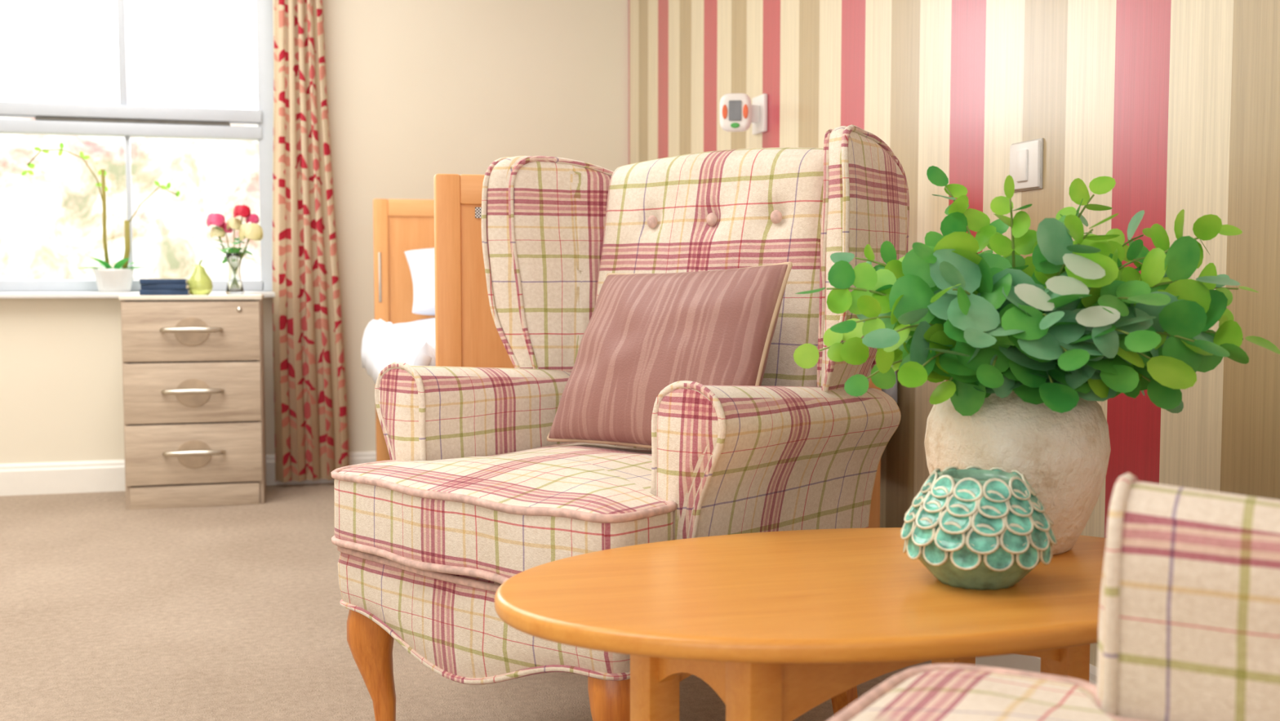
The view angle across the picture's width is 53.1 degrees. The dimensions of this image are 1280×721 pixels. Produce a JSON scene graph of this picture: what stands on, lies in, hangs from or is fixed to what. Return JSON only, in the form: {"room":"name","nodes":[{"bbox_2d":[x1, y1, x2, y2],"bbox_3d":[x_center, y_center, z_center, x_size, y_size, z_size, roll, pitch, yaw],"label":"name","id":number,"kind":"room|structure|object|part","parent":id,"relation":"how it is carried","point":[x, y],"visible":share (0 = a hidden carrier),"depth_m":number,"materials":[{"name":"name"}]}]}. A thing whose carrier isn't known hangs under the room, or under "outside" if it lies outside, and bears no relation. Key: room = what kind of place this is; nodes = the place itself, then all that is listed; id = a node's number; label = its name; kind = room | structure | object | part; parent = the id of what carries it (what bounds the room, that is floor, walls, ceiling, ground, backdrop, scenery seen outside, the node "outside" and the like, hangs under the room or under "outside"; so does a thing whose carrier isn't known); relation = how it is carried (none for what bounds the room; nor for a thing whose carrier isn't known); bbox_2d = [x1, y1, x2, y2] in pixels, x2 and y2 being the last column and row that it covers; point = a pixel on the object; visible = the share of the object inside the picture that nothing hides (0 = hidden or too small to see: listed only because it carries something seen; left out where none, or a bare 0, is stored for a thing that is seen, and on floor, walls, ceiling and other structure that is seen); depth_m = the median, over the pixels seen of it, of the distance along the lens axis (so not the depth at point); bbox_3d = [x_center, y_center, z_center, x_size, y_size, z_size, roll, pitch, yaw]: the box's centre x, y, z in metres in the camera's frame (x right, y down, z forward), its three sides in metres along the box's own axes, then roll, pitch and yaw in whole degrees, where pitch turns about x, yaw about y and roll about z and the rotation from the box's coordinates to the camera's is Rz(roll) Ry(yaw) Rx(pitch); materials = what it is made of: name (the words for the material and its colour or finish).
{"room":"care facility","nodes":[
{"label":"care facility","id":0,"kind":"room"},
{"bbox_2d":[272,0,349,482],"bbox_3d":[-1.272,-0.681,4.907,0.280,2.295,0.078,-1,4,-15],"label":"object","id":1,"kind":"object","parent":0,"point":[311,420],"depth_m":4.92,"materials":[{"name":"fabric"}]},
{"bbox_2d":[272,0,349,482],"bbox_3d":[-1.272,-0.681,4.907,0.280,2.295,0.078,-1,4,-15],"label":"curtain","id":2,"kind":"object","parent":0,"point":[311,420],"depth_m":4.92,"materials":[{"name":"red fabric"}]},
{"bbox_2d":[0,0,628,463],"bbox_3d":[-1.981,-0.784,4.907,4.253,2.550,0.200,-1,4,-15],"label":"wall","id":3,"kind":"structure","parent":0,"point":[418,91],"depth_m":5.07,"materials":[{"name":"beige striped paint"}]},
{"bbox_2d":[0,280,263,292],"bbox_3d":[-1.961,-0.289,4.973,0.970,0.045,0.060,-1,4,-15],"label":"frame","id":4,"kind":"object","parent":3,"relation":"attached to","point":[6,286],"visible":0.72,"depth_m":4.88,"materials":[{"name":"plastic"}]},
{"bbox_2d":[124,136,133,279],"bbox_3d":[-1.976,-0.586,4.955,0.018,0.570,0.030,-1,4,-15],"label":"mullion","id":5,"kind":"object","parent":4,"relation":"on","point":[127,139],"visible":0.66,"depth_m":4.94,"materials":[{"name":"plastic"}]},
{"bbox_2d":[0,291,275,298],"bbox_3d":[-1.945,-0.250,4.878,1.130,0.022,0.215,-1,4,-15],"label":"window sill","id":6,"kind":"structure","parent":3,"relation":"attached to","point":[72,294],"depth_m":4.73,"materials":[{"name":"white paint"}]},
{"bbox_2d":[21,142,180,292],"bbox_3d":[-2.020,-0.536,4.814,0.553,0.557,0.161,-1,4,-15],"label":"potted orchid","id":7,"kind":"object","parent":6,"relation":"on","point":[118,278],"visible":1,"depth_m":4.81,"materials":[{"name":"white ceramic"}]},
{"bbox_3d":[-1.989,-0.303,4.845,0.146,0.087,0.146,-1,4,-15],"label":"pot","id":8,"kind":"part","parent":7,"relation":"part of","materials":[{"name":"white ceramic"}]},
{"bbox_2d":[0,450,376,495],"bbox_3d":[-1.953,0.436,4.876,3.913,0.118,0.018,-1,4,-15],"label":"baseboard","id":9,"kind":"structure","parent":3,"relation":"attached to","point":[108,475],"depth_m":4.82,"materials":[{"name":"beige paint"}]},
{"bbox_2d":[255,0,273,291],"bbox_3d":[-1.476,-0.996,5.060,0.065,1.445,0.060,-1,4,-15],"label":"frame","id":10,"kind":"object","parent":3,"relation":"attached to","point":[264,8],"visible":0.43,"depth_m":5.04,"materials":[{"name":"plastic"}]},
{"bbox_2d":[0,482,931,720],"bbox_3d":[-0.945,0.757,1.447,4.103,0.100,7.591,-1,4,-15],"label":"floor","id":11,"kind":"structure","parent":0,"point":[109,611],"depth_m":2.93,"materials":[{"name":"beige carpet"}]},
{"bbox_2d":[118,293,266,509],"bbox_3d":[-1.607,0.136,4.642,0.472,0.747,0.391,-1,4,-15],"label":"chest","id":12,"kind":"object","parent":11,"relation":"on","point":[193,375],"visible":1,"depth_m":4.49,"materials":[{"name":"grey wood"}]},
{"bbox_2d":[139,279,191,295],"bbox_3d":[-1.688,-0.262,4.561,0.171,0.057,0.198,-1,4,-15],"label":"book stack","id":13,"kind":"object","parent":12,"relation":"on","point":[148,286],"visible":0.87,"depth_m":4.47,"materials":[{"name":"blue paper"}]},
{"bbox_3d":[-1.562,-0.108,4.458,0.208,0.022,0.042,-1,4,-15],"label":"handle","id":14,"kind":"part","parent":12,"relation":"part of","materials":[{"name":"metal"}]},
{"bbox_3d":[-1.569,-0.102,4.487,0.456,0.208,0.018,-1,4,-15],"label":"drawer","id":15,"kind":"part","parent":12,"relation":"part of","materials":[{"name":"brown wood"}]},
{"bbox_3d":[-1.567,-0.101,4.477,0.116,0.100,0.004,-1,4,-15],"label":"handle plate","id":16,"kind":"part","parent":12,"relation":"part of","materials":[{"name":"brown wood"}]},
{"bbox_3d":[-1.569,0.113,4.500,0.456,0.210,0.018,-1,4,-15],"label":"drawer","id":17,"kind":"part","parent":12,"relation":"part of","materials":[{"name":"brown wood"}]},
{"bbox_3d":[-1.562,0.107,4.471,0.208,0.022,0.042,-1,4,-15],"label":"handle","id":18,"kind":"part","parent":12,"relation":"part of","materials":[{"name":"metal"}]},
{"bbox_3d":[-1.567,0.113,4.490,0.116,0.100,0.004,-1,4,-15],"label":"handle plate","id":19,"kind":"part","parent":12,"relation":"part of","materials":[{"name":"brown wood"}]},
{"bbox_3d":[-1.562,0.323,4.484,0.208,0.022,0.042,-1,4,-15],"label":"handle","id":20,"kind":"part","parent":12,"relation":"part of","materials":[{"name":"metal"}]},
{"bbox_3d":[-1.569,0.328,4.514,0.456,0.210,0.018,-1,4,-15],"label":"drawer","id":21,"kind":"part","parent":12,"relation":"part of","materials":[{"name":"brown wood"}]},
{"bbox_3d":[-1.567,0.329,4.503,0.116,0.100,0.004,-1,4,-15],"label":"handle plate","id":22,"kind":"part","parent":12,"relation":"part of","materials":[{"name":"brown wood"}]},
{"bbox_2d":[186,259,213,294],"bbox_3d":[-1.581,-0.299,4.598,0.090,0.127,0.090,-1,4,-15],"label":"pear ornament","id":23,"kind":"object","parent":12,"relation":"on","point":[199,282],"visible":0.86,"depth_m":4.57,"materials":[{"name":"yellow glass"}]},
{"bbox_2d":[206,204,262,294],"bbox_3d":[-1.462,-0.399,4.630,0.194,0.322,0.161,-1,4,-15],"label":"flower vase","id":24,"kind":"object","parent":12,"relation":"on","point":[233,255],"visible":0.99,"depth_m":4.61,"materials":[{"name":"clear glass"}]},
{"bbox_3d":[-1.465,-0.312,4.628,0.068,0.150,0.068,-1,4,-15],"label":"glass","id":25,"kind":"part","parent":24,"relation":"part of","materials":[{"name":"clear glass"}]},
{"bbox_2d":[330,124,909,720],"bbox_3d":[-0.054,0.146,2.137,0.816,1.034,0.733,3,5,41],"label":"wingback armchair","id":26,"kind":"object","parent":11,"relation":"on","point":[472,495],"visible":0.78,"depth_m":2.04,"materials":[{"name":"fabric"}]},
{"bbox_3d":[-0.438,0.514,2.130,0.093,0.300,0.083,0,4,-4],"label":"leg","id":27,"kind":"part","parent":26,"relation":"part of","materials":[{"name":"brown wood"}]},
{"bbox_3d":[-0.254,0.173,2.389,0.129,0.350,0.510,3,5,41],"label":"arm","id":28,"kind":"part","parent":26,"relation":"part of","materials":[{"name":"fabric"}]},
{"bbox_3d":[-0.064,0.382,2.140,0.638,0.162,0.657,3,5,41],"label":"seat","id":29,"kind":"part","parent":26,"relation":"part of","materials":[{"name":"fabric"}]},
{"bbox_2d":[333,442,673,577],"bbox_3d":[-0.098,0.226,2.092,0.630,0.146,0.590,3,5,41],"label":"seat cushion","id":30,"kind":"object","parent":26,"relation":"on","point":[433,509],"depth_m":1.89,"materials":[{"name":"fabric"}]},
{"bbox_3d":[-0.031,0.536,1.776,0.083,0.300,0.093,0,4,-4],"label":"leg","id":31,"kind":"part","parent":26,"relation":"part of","materials":[{"name":"brown wood"}]},
{"bbox_2d":[546,262,792,448],"bbox_3d":[0.043,-0.006,2.174,0.468,0.318,0.155,3,5,41],"label":"throw pillow","id":32,"kind":"object","parent":26,"relation":"on","point":[644,334],"visible":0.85,"depth_m":2.12,"materials":[{"name":"fabric"}]},
{"bbox_3d":[0.221,0.198,1.976,0.129,0.350,0.510,3,5,41],"label":"arm","id":33,"kind":"part","parent":26,"relation":"part of","materials":[{"name":"fabric"}]},
{"bbox_3d":[0.345,0.510,2.199,0.044,0.300,0.092,3,5,41],"label":"leg","id":34,"kind":"part","parent":26,"relation":"part of","materials":[{"name":"brown wood"}]},
{"bbox_2d":[360,173,897,527],"bbox_3d":[-0.212,0.016,3.782,1.126,1.092,2.117,-1,4,-15],"label":"bed","id":35,"kind":"object","parent":11,"relation":"on","point":[432,304],"visible":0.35,"depth_m":2.83,"materials":[{"name":"brown wood"}]},
{"bbox_3d":[-0.938,-0.048,4.660,0.052,1.072,0.035,-1,4,-15],"label":"headboard post","id":36,"kind":"part","parent":35,"relation":"part of","materials":[{"name":"brown wood"}]},
{"bbox_3d":[-0.480,-0.560,4.752,0.900,0.062,0.033,-1,4,-15],"label":"headboard rail","id":37,"kind":"part","parent":35,"relation":"part of","materials":[{"name":"brown wood"}]},
{"bbox_3d":[-0.480,-0.191,4.775,0.900,0.682,0.016,-1,4,-15],"label":"headboard panel","id":38,"kind":"part","parent":35,"relation":"part of","materials":[{"name":"brown wood"}]},
{"bbox_2d":[404,248,435,315],"bbox_3d":[-0.494,-0.280,4.514,0.640,0.252,0.301,-1,4,-15],"label":"bed pillow","id":39,"kind":"object","parent":35,"relation":"on","point":[420,261],"depth_m":4.39,"materials":[{"name":"white fabric"}]},
{"bbox_3d":[-0.396,0.114,2.662,0.052,0.994,0.035,-1,4,-15],"label":"footboard post","id":40,"kind":"part","parent":35,"relation":"part of","materials":[{"name":"brown wood"}]},
{"bbox_3d":[0.061,-0.359,2.756,0.900,0.062,0.033,-1,4,-15],"label":"footboard rail","id":41,"kind":"part","parent":35,"relation":"part of","materials":[{"name":"brown wood"}]},
{"bbox_3d":[0.061,-0.029,2.777,0.900,0.604,0.016,-1,4,-15],"label":"footboard panel","id":42,"kind":"part","parent":35,"relation":"part of","materials":[{"name":"brown wood"}]},
{"bbox_2d":[360,317,897,403],"bbox_3d":[-0.181,-0.026,3.665,1.126,0.197,1.781,-1,4,-15],"label":"duvet","id":43,"kind":"object","parent":35,"relation":"on","point":[384,344],"depth_m":3.47,"materials":[{"name":"white fabric"}]},
{"bbox_3d":[0.519,0.099,2.908,0.052,0.994,0.035,-1,4,-15],"label":"footboard post","id":44,"kind":"part","parent":35,"relation":"part of","materials":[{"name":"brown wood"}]},
{"bbox_2d":[494,527,1106,720],"bbox_3d":[0.267,0.475,1.509,0.874,0.455,0.540,-1,4,-15],"label":"coffee table","id":45,"kind":"object","parent":11,"relation":"on","point":[780,624],"visible":0.73,"depth_m":1.36,"materials":[{"name":"brown wood"}]},
{"bbox_3d":[0.017,0.490,1.454,0.042,0.431,0.042,-2,4,-33],"label":"leg","id":46,"kind":"part","parent":45,"relation":"part of","materials":[{"name":"brown wood"}]},
{"bbox_3d":[0.115,0.499,1.303,0.042,0.431,0.042,-2,4,-33],"label":"leg","id":47,"kind":"part","parent":45,"relation":"part of","materials":[{"name":"brown wood"}]},
{"bbox_3d":[0.419,0.474,1.715,0.042,0.431,0.042,-2,4,-33],"label":"leg","id":48,"kind":"part","parent":45,"relation":"part of","materials":[{"name":"brown wood"}]},
{"bbox_2d":[900,465,1057,590],"bbox_3d":[0.381,0.188,1.448,0.170,0.125,0.173,1,4,11],"label":"pot","id":49,"kind":"object","parent":45,"relation":"on","point":[972,527],"visible":1,"depth_m":1.39,"materials":[{"name":"teal ceramic"}]},
{"bbox_2d":[924,390,1111,555],"bbox_3d":[0.482,0.132,1.642,0.230,0.214,0.229,-1,4,-15],"label":"vase","id":50,"kind":"object","parent":45,"relation":"on","point":[1064,456],"visible":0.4,"depth_m":1.55,"materials":[{"name":"beige ceramic"}]},
{"bbox_2d":[793,165,1279,415],"bbox_3d":[0.480,-0.088,1.604,0.578,0.319,0.418,0,4,-6],"label":"eucalyptus plant","id":51,"kind":"object","parent":50,"relation":"in","point":[1064,322],"visible":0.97,"depth_m":1.52,"materials":[{"name":"green plant"}]},
{"bbox_3d":[0.517,0.483,1.565,0.042,0.431,0.042,-2,4,-33],"label":"leg","id":52,"kind":"part","parent":45,"relation":"part of","materials":[{"name":"brown wood"}]},
{"bbox_2d":[827,472,1279,720],"bbox_3d":[0.383,0.247,0.627,0.733,1.019,0.816,2,4,28],"label":"wingback armchair","id":53,"kind":"object","parent":11,"relation":"on","point":[1188,628],"visible":1,"depth_m":0.92,"materials":[{"name":"fabric"}]},
{"bbox_2d":[849,668,1115,720],"bbox_3d":[0.324,0.321,0.663,0.590,0.144,0.630,2,4,28],"label":"seat cushion","id":54,"kind":"object","parent":53,"relation":"on","point":[909,694],"depth_m":0.95,"materials":[{"name":"fabric"}]},
{"bbox_3d":[0.583,0.273,0.880,0.510,0.345,0.129,2,4,28],"label":"arm","id":55,"kind":"part","parent":53,"relation":"part of","materials":[{"name":"fabric"}]},
{"bbox_2d":[628,0,1279,666],"bbox_3d":[0.989,-0.592,1.783,0.150,2.550,7.391,-1,4,-15],"label":"wall","id":56,"kind":"structure","parent":0,"point":[1175,102],"depth_m":2.35,"materials":[{"name":"paper"}]},
{"bbox_2d":[720,93,767,134],"bbox_3d":[0.298,-0.730,3.789,0.136,0.110,0.107,-1,4,-15],"label":"nurse call unit","id":57,"kind":"object","parent":56,"relation":"attached to","point":[737,113],"visible":1,"depth_m":3.75,"materials":[{"name":"white plastic"}]},
{"bbox_3d":[0.356,-0.731,3.808,0.014,0.110,0.100,-1,4,-15],"label":"wall plate","id":58,"kind":"part","parent":57,"relation":"part of","materials":[{"name":"white plastic"}]},
{"bbox_2d":[1009,137,1043,191],"bbox_3d":[0.731,-0.370,2.437,0.016,0.094,0.106,-1,4,-15],"label":"light switch","id":59,"kind":"object","parent":56,"relation":"attached to","point":[1026,157],"visible":0.84,"depth_m":2.42,"materials":[{"name":"white plastic"}]},
{"bbox_2d":[975,653,1097,685],"bbox_3d":[0.908,0.623,1.836,0.018,0.118,7.391,-1,4,-15],"label":"baseboard","id":60,"kind":"structure","parent":56,"relation":"attached to","point":[1014,661],"depth_m":2.46,"materials":[{"name":"beige paint"}]},
{"label":"outside","id":61,"kind":"structure","parent":0,"visible":0},
{"bbox_3d":[-3.729,0.497,8.102,13.000,0.200,6.500,-1,4,-15],"label":"lawn","id":62,"kind":"structure","parent":61,"visible":0},
{"bbox_2d":[0,116,260,279],"bbox_3d":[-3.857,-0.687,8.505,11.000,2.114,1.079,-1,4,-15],"label":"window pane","id":63,"kind":"object","parent":62,"relation":"on","point":[51,221],"visible":0.16,"depth_m":8.69,"materials":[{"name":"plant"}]},
{"bbox_3d":[-2.451,-0.980,4.798,0.055,1.445,0.060,-1,4,-15],"label":"frame","id":64,"kind":"object","parent":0,"visible":0},
{"bbox_2d":[0,119,262,140],"bbox_3d":[-1.960,-0.886,4.931,0.970,0.048,0.070,-1,4,-15],"label":"transom","id":65,"kind":"object","parent":64,"relation":"attached to","point":[6,126],"visible":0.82,"depth_m":4.90,"materials":[{"name":"plastic"}]},
{"bbox_2d":[35,115,230,125],"bbox_3d":[-1.945,-0.918,4.931,0.700,0.015,0.055,-1,4,-15],"label":"vent gap","id":66,"kind":"object","parent":65,"relation":"on","point":[46,118],"visible":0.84,"depth_m":4.90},
{"bbox_2d":[0,101,262,124],"bbox_3d":[-1.959,-0.950,4.922,0.970,0.050,0.080,-1,4,-15],"label":"rail","id":67,"kind":"object","parent":64,"relation":"attached to","point":[7,108],"visible":0.8,"depth_m":4.88,"materials":[{"name":"plastic"}]},
{"bbox_2d":[116,0,128,105],"bbox_3d":[-1.983,-1.315,4.904,0.028,0.690,0.060,-1,4,-15],"label":"mullion","id":68,"kind":"object","parent":67,"relation":"on","point":[121,4],"visible":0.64,"depth_m":4.89,"materials":[{"name":"plastic"}]}
]}

